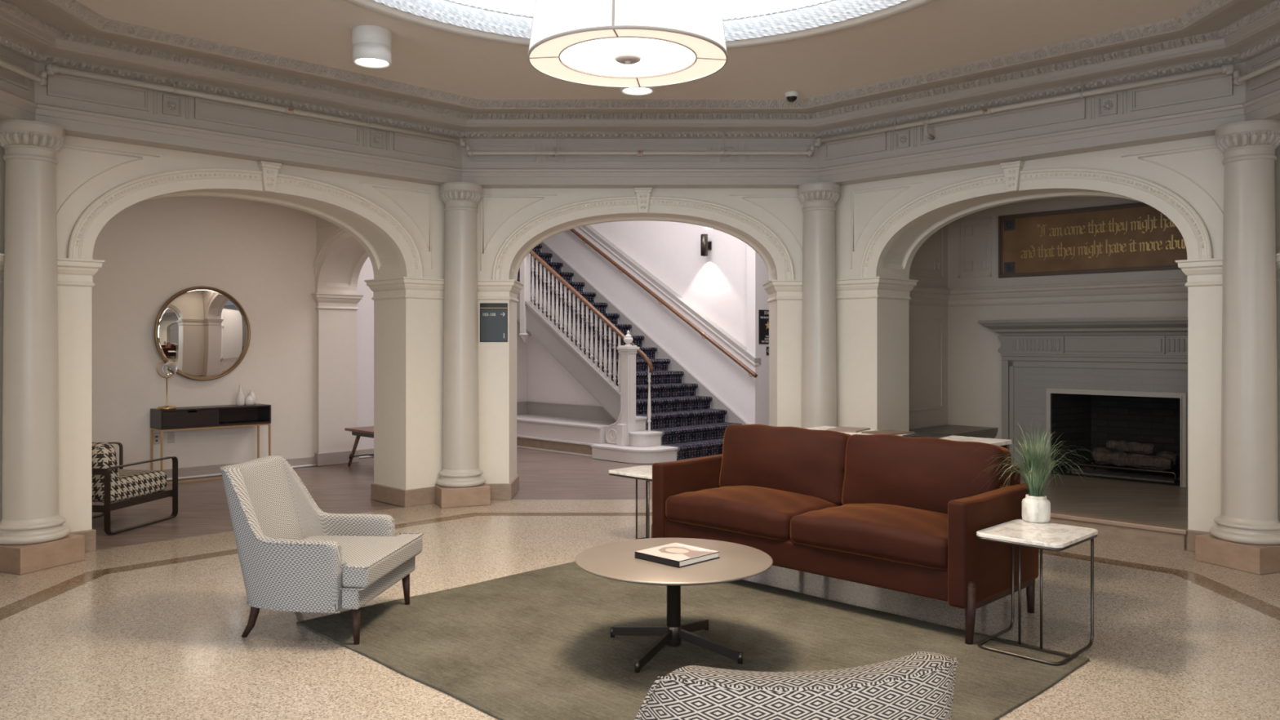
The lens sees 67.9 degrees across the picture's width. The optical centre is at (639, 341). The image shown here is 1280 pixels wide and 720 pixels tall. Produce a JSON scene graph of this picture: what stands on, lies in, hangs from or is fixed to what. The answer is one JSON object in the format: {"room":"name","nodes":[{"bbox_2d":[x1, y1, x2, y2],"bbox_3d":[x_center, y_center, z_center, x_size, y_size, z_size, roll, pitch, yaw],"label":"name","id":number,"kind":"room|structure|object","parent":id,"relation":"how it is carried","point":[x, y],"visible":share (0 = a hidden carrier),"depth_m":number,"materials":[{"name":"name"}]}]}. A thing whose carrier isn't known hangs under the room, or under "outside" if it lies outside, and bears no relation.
{"room":"historic interior","nodes":[
{"label":"historic interior","id":0,"kind":"room"},
{"bbox_2d":[0,144,5,521],"bbox_3d":[-4.547,-0.300,4.728,0.720,3.600,3.942,0,0,0],"label":"wall","id":1,"kind":"structure","parent":0,"point":[2,163],"depth_m":6.35,"materials":[{"name":"beige paint"}]},
{"bbox_2d":[0,52,31,90],"bbox_3d":[-4.057,-1.750,4.728,0.036,0.190,3.152,0,0,0],"label":"trim","id":2,"kind":"structure","parent":1,"relation":"attached to","point":[27,86],"depth_m":6.18,"materials":[{"name":"paint"}]},
{"bbox_2d":[92,196,316,480],"bbox_3d":[-4.796,-0.149,8.626,6.330,3.301,3.200,0,0,-45],"label":"wall","id":3,"kind":"structure","parent":0,"point":[261,255],"depth_m":10.58,"materials":[{"name":"paint"}]},
{"bbox_2d":[152,432,159,444],"bbox_3d":[-5.191,1.045,10.202,0.013,0.120,0.076,0,0,45],"label":"wall outlet","id":4,"kind":"object","parent":3,"relation":"attached to","point":[156,437],"visible":1,"depth_m":10.20,"materials":[{"name":"beige plastic"}]},
{"bbox_2d":[167,431,174,443],"bbox_3d":[-5.088,1.045,10.304,0.076,0.120,0.013,0,0,-45],"label":"wall outlet","id":5,"kind":"object","parent":3,"relation":"attached to","point":[171,435],"visible":1,"depth_m":10.30,"materials":[{"name":"beige plastic"}]},
{"bbox_2d":[153,285,250,381],"bbox_3d":[-4.823,-0.087,10.506,0.048,1.048,1.048,0,0,42],"label":"round mirror","id":6,"kind":"object","parent":3,"relation":"attached to","point":[205,331],"visible":0.94,"depth_m":10.50,"materials":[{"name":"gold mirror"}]},
{"bbox_2d":[55,135,445,551],"bbox_3d":[-3.198,-0.300,7.926,4.060,3.600,0.720,0,0,-45],"label":"archway","id":7,"kind":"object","parent":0,"point":[399,224],"depth_m":8.22,"materials":[{"name":"beige paint"}]},
{"bbox_2d":[47,72,456,159],"bbox_3d":[-2.852,-1.750,7.580,3.270,0.190,0.036,0,0,-45],"label":"trim","id":8,"kind":"structure","parent":7,"relation":"attached to","point":[171,104],"depth_m":7.29,"materials":[{"name":"paint"}]},
{"bbox_2d":[0,8,1279,132],"bbox_3d":[0.000,-1.965,4.728,8.014,0.090,8.014,0,0,0],"label":"trim","id":9,"kind":"structure","parent":7,"relation":"attached to","point":[13,28],"depth_m":7.34,"materials":[{"name":"paint"}]},
{"bbox_2d":[50,0,1229,107],"bbox_3d":[0.000,-2.050,4.728,6.982,0.064,6.982,0,0,0],"label":"trim","id":10,"kind":"structure","parent":7,"relation":"attached to","point":[74,6],"depth_m":7.08,"materials":[{"name":"paint"}]},
{"bbox_2d":[0,0,1279,119],"bbox_3d":[0.000,-2.032,4.728,7.644,0.040,7.644,0,0,0],"label":"trim","id":11,"kind":"structure","parent":7,"relation":"attached to","point":[46,11],"depth_m":7.02,"materials":[{"name":"paint"}]},
{"bbox_2d":[92,447,653,550],"bbox_3d":[0.000,1.504,8.000,24.000,0.001,24.000,0,0,0],"label":"floor","id":12,"kind":"structure","parent":0,"point":[340,488],"depth_m":9.34,"materials":[{"name":"grey wood"}]},
{"bbox_2d":[107,442,123,469],"bbox_3d":[-5.420,1.147,8.870,0.810,0.704,0.708,0,0,-2],"label":"lounge chair","id":13,"kind":"object","parent":12,"relation":"on","point":[121,447],"visible":0.02,"depth_m":9.20,"materials":[{"name":"grey metal"}]},
{"bbox_2d":[92,442,177,534],"bbox_3d":[-4.370,1.147,7.790,0.708,0.704,0.810,0,0,10],"label":"lounge chair","id":14,"kind":"object","parent":12,"relation":"on","point":[110,484],"visible":0.55,"depth_m":7.58,"materials":[{"name":"fabric"}]},
{"bbox_2d":[92,442,119,501],"bbox_3d":[-4.417,1.030,7.524,0.570,0.470,0.259,0,0,10],"label":"cushion","id":15,"kind":"object","parent":14,"relation":"on","point":[104,454],"depth_m":7.42,"materials":[{"name":"multicoloured fabric"}]},
{"bbox_2d":[92,469,166,502],"bbox_3d":[-4.363,1.185,7.829,0.570,0.190,0.690,0,0,10],"label":"seat cushion","id":16,"kind":"object","parent":14,"relation":"on","point":[133,486],"depth_m":7.75,"materials":[{"name":"multicoloured fabric"}]},
{"bbox_2d":[150,403,271,484],"bbox_3d":[-4.699,1.109,10.441,1.171,0.782,0.330,0,0,-45],"label":"console table","id":17,"kind":"object","parent":12,"relation":"on","point":[203,417],"visible":0.94,"depth_m":10.26,"materials":[{"name":"brown wood"}]},
{"bbox_2d":[156,358,177,409],"bbox_3d":[-4.999,0.451,10.046,0.184,0.534,0.180,0,0,13],"label":"table lamp","id":18,"kind":"object","parent":17,"relation":"on","point":[170,368],"visible":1,"depth_m":10.01,"materials":[{"name":"gold metal"}]},
{"bbox_2d":[235,384,244,405],"bbox_3d":[-4.474,0.602,10.631,0.094,0.232,0.094,0,0,0],"label":"vase","id":19,"kind":"object","parent":17,"relation":"on","point":[240,400],"visible":1,"depth_m":10.60,"materials":[{"name":"white ceramic"}]},
{"bbox_2d":[244,395,253,405],"bbox_3d":[-4.400,0.662,10.691,0.100,0.112,0.100,0,0,0],"label":"vase","id":20,"kind":"object","parent":17,"relation":"on","point":[249,401],"visible":1,"depth_m":10.66,"materials":[{"name":"white ceramic"}]},
{"bbox_2d":[248,390,256,404],"bbox_3d":[-4.412,0.635,10.792,0.096,0.165,0.096,0,0,0],"label":"vase","id":21,"kind":"object","parent":17,"relation":"on","point":[251,393],"visible":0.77,"depth_m":10.77,"materials":[{"name":"white ceramic"}]},
{"bbox_2d":[344,426,373,466],"bbox_3d":[-2.848,1.274,11.027,0.410,0.458,1.600,0,0,-45],"label":"wooden bench","id":22,"kind":"object","parent":12,"relation":"on","point":[368,431],"visible":0.34,"depth_m":11.36,"materials":[{"name":"brown wood"}]},
{"bbox_2d":[516,401,616,457],"bbox_3d":[-1.176,1.202,13.246,2.290,0.595,0.807,0,0,45],"label":"bench","id":23,"kind":"object","parent":12,"relation":"on","point":[567,428],"visible":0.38,"depth_m":13.13,"materials":[{"name":"white paint"}]},
{"bbox_2d":[516,241,748,463],"bbox_3d":[-1.219,-0.541,14.320,2.230,4.081,6.150,0,0,-45],"label":"staircase","id":24,"kind":"structure","parent":12,"relation":"on","point":[628,440],"depth_m":12.79,"materials":[{"name":"white paint"}]},
{"bbox_2d":[519,333,531,342],"bbox_3d":[-1.654,-0.048,13.687,0.170,0.145,0.170,0,0,-45],"label":"pendant","id":25,"kind":"object","parent":24,"relation":"attached to","point":[525,336],"depth_m":13.64,"materials":[{"name":"white paint"}]},
{"bbox_2d":[516,244,742,460],"bbox_3d":[-0.980,-0.341,14.441,1.575,3.693,5.756,0,0,-45],"label":"carpet","id":26,"kind":"object","parent":24,"relation":"on","point":[686,420],"visible":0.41,"depth_m":13.34,"materials":[{"name":"carpet"}]},
{"bbox_2d":[311,3,438,466],"bbox_3d":[-2.843,-1.300,10.771,0.630,5.600,2.951,0,0,-45],"label":"wall","id":27,"kind":"structure","parent":0,"point":[340,260],"depth_m":11.56,"materials":[{"name":"paint"}]},
{"bbox_2d":[356,256,526,458],"bbox_3d":[-2.773,-1.299,13.229,3.100,5.601,0.351,0,0,-45],"label":"wall","id":28,"kind":"structure","parent":0,"point":[365,314],"depth_m":12.29,"materials":[{"name":"paint"}]},
{"bbox_2d":[526,334,601,406],"bbox_3d":[-1.532,-1.300,14.997,5.850,5.600,2.220,0,0,45],"label":"wall","id":29,"kind":"structure","parent":0,"point":[548,380],"depth_m":14.00,"materials":[{"name":"paint"}]},
{"bbox_2d":[0,512,1279,719],"bbox_3d":[0.000,1.500,4.728,6.874,0.001,6.874,0,0,0],"label":"floor","id":30,"kind":"structure","parent":0,"point":[165,642],"depth_m":4.74,"materials":[{"name":"beige stone"}]},
{"bbox_2d":[608,465,652,539],"bbox_3d":[0.077,1.220,6.895,0.414,0.559,0.512,0,0,-45],"label":"side table","id":31,"kind":"object","parent":30,"relation":"on","point":[642,472],"visible":0.46,"depth_m":6.86,"materials":[{"name":"white stone"}]},
{"bbox_2d":[296,561,1088,719],"bbox_3d":[0.143,1.493,4.750,2.388,0.014,3.208,0,0,-45],"label":"rug","id":32,"kind":"object","parent":30,"relation":"on","point":[538,644],"visible":0.78,"depth_m":4.68,"materials":[{"name":"green fabric"}]},
{"bbox_2d":[219,455,423,644],"bbox_3d":[-1.725,1.073,5.065,0.897,0.866,0.816,0,0,6],"label":"armchair","id":33,"kind":"object","parent":32,"relation":"on","point":[295,555],"visible":1,"depth_m":4.81,"materials":[{"name":"white fabric"}]},
{"bbox_2d":[304,533,422,587],"bbox_3d":[-1.587,1.149,5.049,0.620,0.109,0.808,0,0,6],"label":"seat cushion","id":34,"kind":"object","parent":33,"relation":"on","point":[366,559],"depth_m":4.86,"materials":[{"name":"white fabric"}]},
{"bbox_2d":[575,537,773,672],"bbox_3d":[0.163,1.267,4.590,0.950,0.442,0.950,0,0,0],"label":"coffee table","id":35,"kind":"object","parent":32,"relation":"on","point":[615,561],"visible":0.83,"depth_m":4.52,"materials":[{"name":"beige wood"}]},
{"bbox_2d":[635,542,719,568],"bbox_3d":[0.180,1.029,4.588,0.290,0.033,0.290,0,0,-45],"label":"book","id":36,"kind":"object","parent":35,"relation":"on","point":[678,555],"visible":1,"depth_m":4.54,"materials":[{"name":"white paper"}]},
{"bbox_2d":[651,423,1038,644],"bbox_3d":[1.140,1.027,5.711,2.209,0.948,0.901,0,0,45],"label":"sofa","id":37,"kind":"object","parent":32,"relation":"on","point":[896,513],"visible":0.94,"depth_m":5.36,"materials":[{"name":"orange fabric"}]},
{"bbox_2d":[666,485,838,540],"bbox_3d":[0.743,1.045,6.003,0.971,0.217,0.751,0,0,45],"label":"seat cushion","id":38,"kind":"object","parent":37,"relation":"on","point":[748,513],"depth_m":5.79,"materials":[{"name":"orange fabric"}]},
{"bbox_2d":[719,423,851,506],"bbox_3d":[0.933,0.795,6.194,0.987,0.484,0.310,0,0,45],"label":"cushion","id":39,"kind":"object","parent":37,"relation":"on","point":[806,463],"depth_m":6.02,"materials":[{"name":"orange fabric"}]},
{"bbox_2d":[790,503,947,569],"bbox_3d":[1.432,1.045,5.313,0.971,0.217,0.751,0,0,45],"label":"seat cushion","id":40,"kind":"object","parent":37,"relation":"on","point":[906,536],"depth_m":5.09,"materials":[{"name":"orange fabric"}]},
{"bbox_2d":[841,434,1011,514],"bbox_3d":[1.623,0.795,5.504,0.987,0.484,0.310,0,0,45],"label":"cushion","id":41,"kind":"object","parent":37,"relation":"on","point":[926,474],"depth_m":5.38,"materials":[{"name":"orange fabric"}]},
{"bbox_2d":[976,519,1097,665],"bbox_3d":[1.947,1.208,4.655,0.414,0.559,0.512,0,0,45],"label":"side table","id":42,"kind":"object","parent":32,"relation":"on","point":[1050,536],"visible":1,"depth_m":4.60,"materials":[{"name":"white stone"}]},
{"bbox_2d":[1022,493,1050,523],"bbox_3d":[2.045,0.861,4.905,0.138,0.133,0.138,0,0,0],"label":"pot","id":43,"kind":"object","parent":42,"relation":"on","point":[1036,508],"depth_m":4.85,"materials":[{"name":"ceramic"}]},
{"bbox_2d":[982,422,1102,523],"bbox_3d":[2.072,0.660,4.911,0.584,0.534,0.598,0,0,-38],"label":"potted grass","id":44,"kind":"object","parent":42,"relation":"on","point":[1036,508],"depth_m":4.87,"materials":[{"name":"plant"}]},
{"bbox_2d":[634,651,957,719],"bbox_3d":[0.293,1.080,2.288,0.881,0.853,0.897,0,0,-10],"label":"armchair","id":45,"kind":"object","parent":30,"relation":"on","point":[918,685],"visible":1,"depth_m":1.88,"materials":[{"name":"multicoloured fabric"}]},
{"bbox_2d":[804,426,1012,450],"bbox_3d":[1.676,1.052,6.173,1.360,0.897,0.340,0,0,45],"label":"table","id":46,"kind":"object","parent":30,"relation":"on","point":[1005,443],"visible":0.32,"depth_m":5.88,"materials":[{"name":"white stone"}]},
{"bbox_2d":[826,426,870,432],"bbox_3d":[1.414,0.598,6.449,0.210,0.009,0.270,0,0,34],"label":"magazine","id":47,"kind":"object","parent":46,"relation":"on","point":[853,429],"visible":0.93,"depth_m":6.43,"materials":[{"name":"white paper"}]},
{"bbox_2d":[861,429,914,435],"bbox_3d":[1.626,0.598,6.237,0.270,0.009,0.210,0,0,-36],"label":"magazine","id":48,"kind":"object","parent":46,"relation":"on","point":[885,431],"visible":0.93,"depth_m":6.20,"materials":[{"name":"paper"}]},
{"bbox_2d":[902,431,951,438],"bbox_3d":[1.824,0.598,6.039,0.210,0.009,0.270,0,0,39],"label":"magazine","id":49,"kind":"object","parent":46,"relation":"on","point":[920,434],"visible":0.86,"depth_m":6.00,"materials":[{"name":"grey paper"}]},
{"bbox_2d":[75,0,1204,99],"bbox_3d":[0.000,-2.082,4.728,6.914,0.001,6.914,0,0,0],"label":"ceiling","id":50,"kind":"structure","parent":0,"point":[939,34],"depth_m":6.59,"materials":[{"name":"paint"}]},
{"bbox_2d":[351,25,391,68],"bbox_3d":[-1.800,-1.974,6.380,0.256,0.216,0.256,0,0,0],"label":"light","id":51,"kind":"object","parent":50,"relation":"in","point":[371,45],"visible":1,"depth_m":6.28,"materials":[{"name":"white metal"}]},
{"bbox_2d":[620,87,654,95],"bbox_3d":[-0.020,-1.974,7.100,0.256,0.216,0.256,0,0,0],"label":"recessed light","id":52,"kind":"object","parent":50,"relation":"in","point":[641,91],"visible":0.27,"depth_m":7.16,"materials":[{"name":"white plastic"}]},
{"bbox_2d":[342,0,937,48],"bbox_3d":[0.000,-2.062,4.720,4.200,0.040,4.200,0,0,0],"label":"trim","id":53,"kind":"structure","parent":50,"relation":"attached to","point":[371,5],"depth_m":6.20,"materials":[{"name":"paint"}]},
{"bbox_2d":[784,90,798,102],"bbox_3d":[1.270,-2.042,7.950,0.116,0.080,0.116,0,0,0],"label":"security camera","id":54,"kind":"object","parent":50,"relation":"attached to","point":[791,95],"visible":1,"depth_m":7.91,"materials":[{"name":"white plastic"}]},
{"bbox_2d":[0,499,1279,608],"bbox_3d":[0.000,1.500,4.728,8.544,0.001,8.544,0,0,0],"label":"floor","id":55,"kind":"structure","parent":0,"point":[14,588],"depth_m":6.71,"materials":[{"name":"stone"}]},
{"bbox_2d":[0,119,84,574],"bbox_3d":[-4.097,0.026,6.391,0.454,2.948,0.454,0,0,23],"label":"column","id":56,"kind":"structure","parent":55,"relation":"on","point":[33,536],"depth_m":6.26,"materials":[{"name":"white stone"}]},
{"bbox_2d":[435,182,490,508],"bbox_3d":[-1.663,0.026,8.825,0.454,2.948,0.454,0,0,-23],"label":"column","id":57,"kind":"structure","parent":55,"relation":"on","point":[460,483],"depth_m":8.69,"materials":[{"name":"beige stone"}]},
{"bbox_2d":[797,182,840,428],"bbox_3d":[1.663,0.026,8.825,0.454,2.948,0.454,0,0,23],"label":"column","id":58,"kind":"structure","parent":55,"relation":"on","point":[818,199],"depth_m":8.69,"materials":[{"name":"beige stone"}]},
{"bbox_2d":[1195,119,1279,574],"bbox_3d":[4.097,0.026,6.391,0.454,2.948,0.454,0,0,-23],"label":"column","id":59,"kind":"structure","parent":55,"relation":"on","point":[1246,536],"depth_m":6.26,"materials":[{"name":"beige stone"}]},
{"bbox_2d":[444,0,835,21],"bbox_3d":[0.000,-2.532,4.720,4.320,0.700,4.320,0,0,0],"label":"ceiling","id":60,"kind":"structure","parent":0,"point":[730,8],"depth_m":6.62,"materials":[{"name":"paint"}]},
{"bbox_2d":[527,0,728,88],"bbox_3d":[-0.060,-2.126,4.720,0.990,1.498,0.990,0,0,0],"label":"pendant lamp","id":61,"kind":"object","parent":60,"relation":"hanging from","point":[605,43],"visible":1,"depth_m":4.50,"materials":[{"name":"white fabric"}]},
{"bbox_2d":[560,37,695,76],"bbox_3d":[-0.060,-1.411,4.720,0.678,0.001,0.678,0,0,0],"label":"diffuser","id":62,"kind":"object","parent":61,"relation":"attached to","point":[595,56],"depth_m":4.71,"materials":[{"name":"white glass"}]},
{"bbox_2d":[373,0,906,40],"bbox_3d":[0.000,-2.136,4.720,4.029,0.125,4.029,0,0,0],"label":"trim","id":63,"kind":"structure","parent":60,"relation":"attached to","point":[442,11],"depth_m":6.27,"materials":[{"name":"paint"}]},
{"bbox_2d":[444,0,835,21],"bbox_3d":[0.000,-2.214,4.720,3.858,0.024,3.858,0,0,-24],"label":"light strip","id":64,"kind":"object","parent":60,"relation":"attached to","point":[451,1],"visible":0.4,"depth_m":6.36,"materials":[{"name":"white plastic"}]},
{"bbox_2d":[450,22,835,500],"bbox_3d":[0.000,-1.300,9.275,3.942,5.600,0.720,0,0,0],"label":"wall","id":65,"kind":"structure","parent":0,"point":[511,223],"depth_m":9.00,"materials":[{"name":"beige paint"}]},
{"bbox_2d":[44,63,466,146],"bbox_3d":[-2.766,-1.863,7.494,3.345,0.165,0.101,0,0,-45],"label":"pipe","id":66,"kind":"object","parent":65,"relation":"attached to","point":[51,69],"visible":1,"depth_m":7.21,"materials":[{"name":"metal"}]},
{"bbox_2d":[0,59,48,85],"bbox_3d":[-3.957,-1.742,4.728,0.058,0.097,3.185,0,0,0],"label":"pipe","id":67,"kind":"object","parent":66,"relation":"attached to","point":[42,80],"visible":1,"depth_m":6.13,"materials":[{"name":"metal"}]},
{"bbox_2d":[480,302,507,342],"bbox_3d":[-1.384,-0.178,8.992,0.262,0.368,0.016,0,0,0],"label":"room sign","id":68,"kind":"object","parent":65,"relation":"attached to","point":[493,316],"visible":1,"depth_m":8.99,"materials":[{"name":"black"}]},
{"bbox_2d":[469,142,810,162],"bbox_3d":[0.000,-1.750,8.785,3.152,0.190,0.036,0,0,0],"label":"trim","id":69,"kind":"structure","parent":65,"relation":"attached to","point":[471,145],"depth_m":8.78,"materials":[{"name":"paint"}]},
{"bbox_2d":[0,35,1279,188],"bbox_3d":[0.000,-1.664,4.728,8.544,0.432,8.544,0,0,0],"label":"trim","id":70,"kind":"structure","parent":65,"relation":"attached to","point":[77,118],"depth_m":7.63,"materials":[{"name":"paint"}]},
{"bbox_2d":[466,129,813,155],"bbox_3d":[0.000,-1.819,8.663,3.185,0.252,0.101,0,0,0],"label":"pipe","id":71,"kind":"object","parent":65,"relation":"attached to","point":[470,153],"visible":1,"depth_m":8.67,"materials":[{"name":"metal"}]},
{"bbox_2d":[543,220,768,425],"bbox_3d":[1.060,-1.300,17.027,4.882,5.600,6.345,0,0,-45],"label":"wall","id":72,"kind":"structure","parent":0,"point":[722,292],"depth_m":13.99,"materials":[{"name":"paint"}]},
{"bbox_2d":[569,228,757,377],"bbox_3d":[-0.235,-1.103,14.838,0.112,3.201,5.236,0,0,-45],"label":"wall handrail","id":73,"kind":"object","parent":72,"relation":"attached to","point":[659,299],"visible":0.86,"depth_m":14.12,"materials":[{"name":"brown wood"}]},
{"bbox_2d":[700,234,711,256],"bbox_3d":[0.951,-1.390,13.753,0.167,0.310,0.104,0,0,-45],"label":"wall sconce","id":74,"kind":"object","parent":72,"relation":"attached to","point":[705,245],"visible":1,"depth_m":13.69,"materials":[{"name":"grey metal"}]},
{"bbox_2d":[758,309,768,343],"bbox_3d":[1.784,-0.200,13.279,0.392,0.474,0.010,0,0,-45],"label":"sign","id":75,"kind":"object","parent":72,"relation":"attached to","point":[763,315],"visible":0.51,"depth_m":13.21,"materials":[{"name":"black"}]},
{"bbox_2d":[766,346,768,355],"bbox_3d":[1.827,0.135,13.321,0.170,0.120,0.010,0,0,-45],"label":"sign","id":76,"kind":"object","parent":72,"relation":"attached to","point":[767,348],"visible":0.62,"depth_m":13.28,"materials":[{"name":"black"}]},
{"bbox_2d":[834,54,1239,551],"bbox_3d":[3.198,-0.300,7.926,4.060,3.600,0.720,0,0,45],"label":"archway","id":77,"kind":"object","parent":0,"point":[881,226],"depth_m":7.84,"materials":[{"name":"beige paint"}]},
{"bbox_2d":[813,63,1235,146],"bbox_3d":[2.792,-1.816,7.520,3.345,0.258,0.175,0,0,45],"label":"pipe","id":78,"kind":"object","parent":77,"relation":"attached to","point":[1228,69],"visible":1,"depth_m":7.25,"materials":[{"name":"metal"}]},
{"bbox_2d":[1231,59,1279,85],"bbox_3d":[3.957,-1.742,4.728,0.058,0.097,3.185,0,0,0],"label":"pipe","id":79,"kind":"object","parent":78,"relation":"attached to","point":[1237,80],"visible":1,"depth_m":6.13,"materials":[{"name":"metal"}]},
{"bbox_2d":[823,72,1232,159],"bbox_3d":[2.852,-1.750,7.580,3.270,0.190,0.036,0,0,45],"label":"trim","id":80,"kind":"structure","parent":77,"relation":"attached to","point":[1108,104],"depth_m":7.29,"materials":[{"name":"paint"}]},
{"bbox_2d":[909,196,1187,439],"bbox_3d":[4.103,-0.150,8.753,3.870,3.300,2.000,0,0,45],"label":"wall","id":81,"kind":"structure","parent":0,"point":[955,361],"depth_m":10.23,"materials":[{"name":"paint"}]},
{"bbox_2d":[998,202,1186,278],"bbox_3d":[4.667,-1.010,9.353,2.330,0.664,0.034,0,0,45],"label":"inscription panel","id":82,"kind":"object","parent":81,"relation":"attached to","point":[1135,237],"visible":0.69,"depth_m":9.52,"materials":[{"name":"brown wood"}]},
{"bbox_2d":[1020,471,1187,551],"bbox_3d":[3.855,1.423,8.503,2.385,0.153,3.567,0,0,-45],"label":"floor","id":83,"kind":"structure","parent":0,"point":[1144,513],"depth_m":7.65,"materials":[{"name":"brown stone"}]},
{"bbox_2d":[909,424,998,438],"bbox_3d":[3.028,1.139,9.782,0.575,0.422,1.735,0,0,45],"label":"bench","id":84,"kind":"object","parent":83,"relation":"on","point":[954,430],"visible":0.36,"depth_m":9.97,"materials":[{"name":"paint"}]},
{"bbox_2d":[977,316,1187,487],"bbox_3d":[4.761,0.564,9.408,2.535,1.572,0.865,0,0,45],"label":"fireplace","id":85,"kind":"object","parent":83,"relation":"on","point":[1097,381],"depth_m":9.59,"materials":[{"name":"grey paint"}]},
{"bbox_2d":[977,316,1187,336],"bbox_3d":[4.575,-0.139,9.222,0.340,0.167,2.535,0,0,-45],"label":"mantel shelf","id":86,"kind":"object","parent":85,"relation":"attached to","point":[1132,326],"depth_m":9.26,"materials":[{"name":"grey paint"}]},
{"bbox_2d":[1093,450,1173,471],"bbox_3d":[4.840,1.170,9.328,0.704,0.153,0.163,0,0,45],"label":"log","id":87,"kind":"object","parent":85,"relation":"on","point":[1122,459],"visible":1,"depth_m":9.27,"materials":[{"name":"brown wood"}]},
{"bbox_2d":[1092,446,1177,465],"bbox_3d":[4.948,1.157,9.506,0.763,0.162,0.170,0,0,45],"label":"log","id":88,"kind":"object","parent":85,"relation":"on","point":[1174,456],"visible":0.29,"depth_m":9.34,"materials":[{"name":"brown wood"}]},
{"bbox_2d":[1106,440,1155,454],"bbox_3d":[4.869,1.051,9.427,0.117,0.120,0.444,0,0,-40],"label":"log","id":89,"kind":"object","parent":88,"relation":"on","point":[1111,445],"visible":1,"depth_m":9.39,"materials":[{"name":"brown wood"}]},
{"bbox_2d":[1274,144,1279,521],"bbox_3d":[4.547,-0.300,4.728,0.720,3.600,3.942,0,0,0],"label":"wall","id":90,"kind":"structure","parent":0,"point":[1277,163],"depth_m":6.35,"materials":[{"name":"beige paint"}]},
{"bbox_2d":[1248,52,1279,90],"bbox_3d":[4.057,-1.750,4.728,0.036,0.190,3.152,0,0,0],"label":"trim","id":91,"kind":"structure","parent":90,"relation":"attached to","point":[1252,86],"depth_m":6.18,"materials":[{"name":"paint"}]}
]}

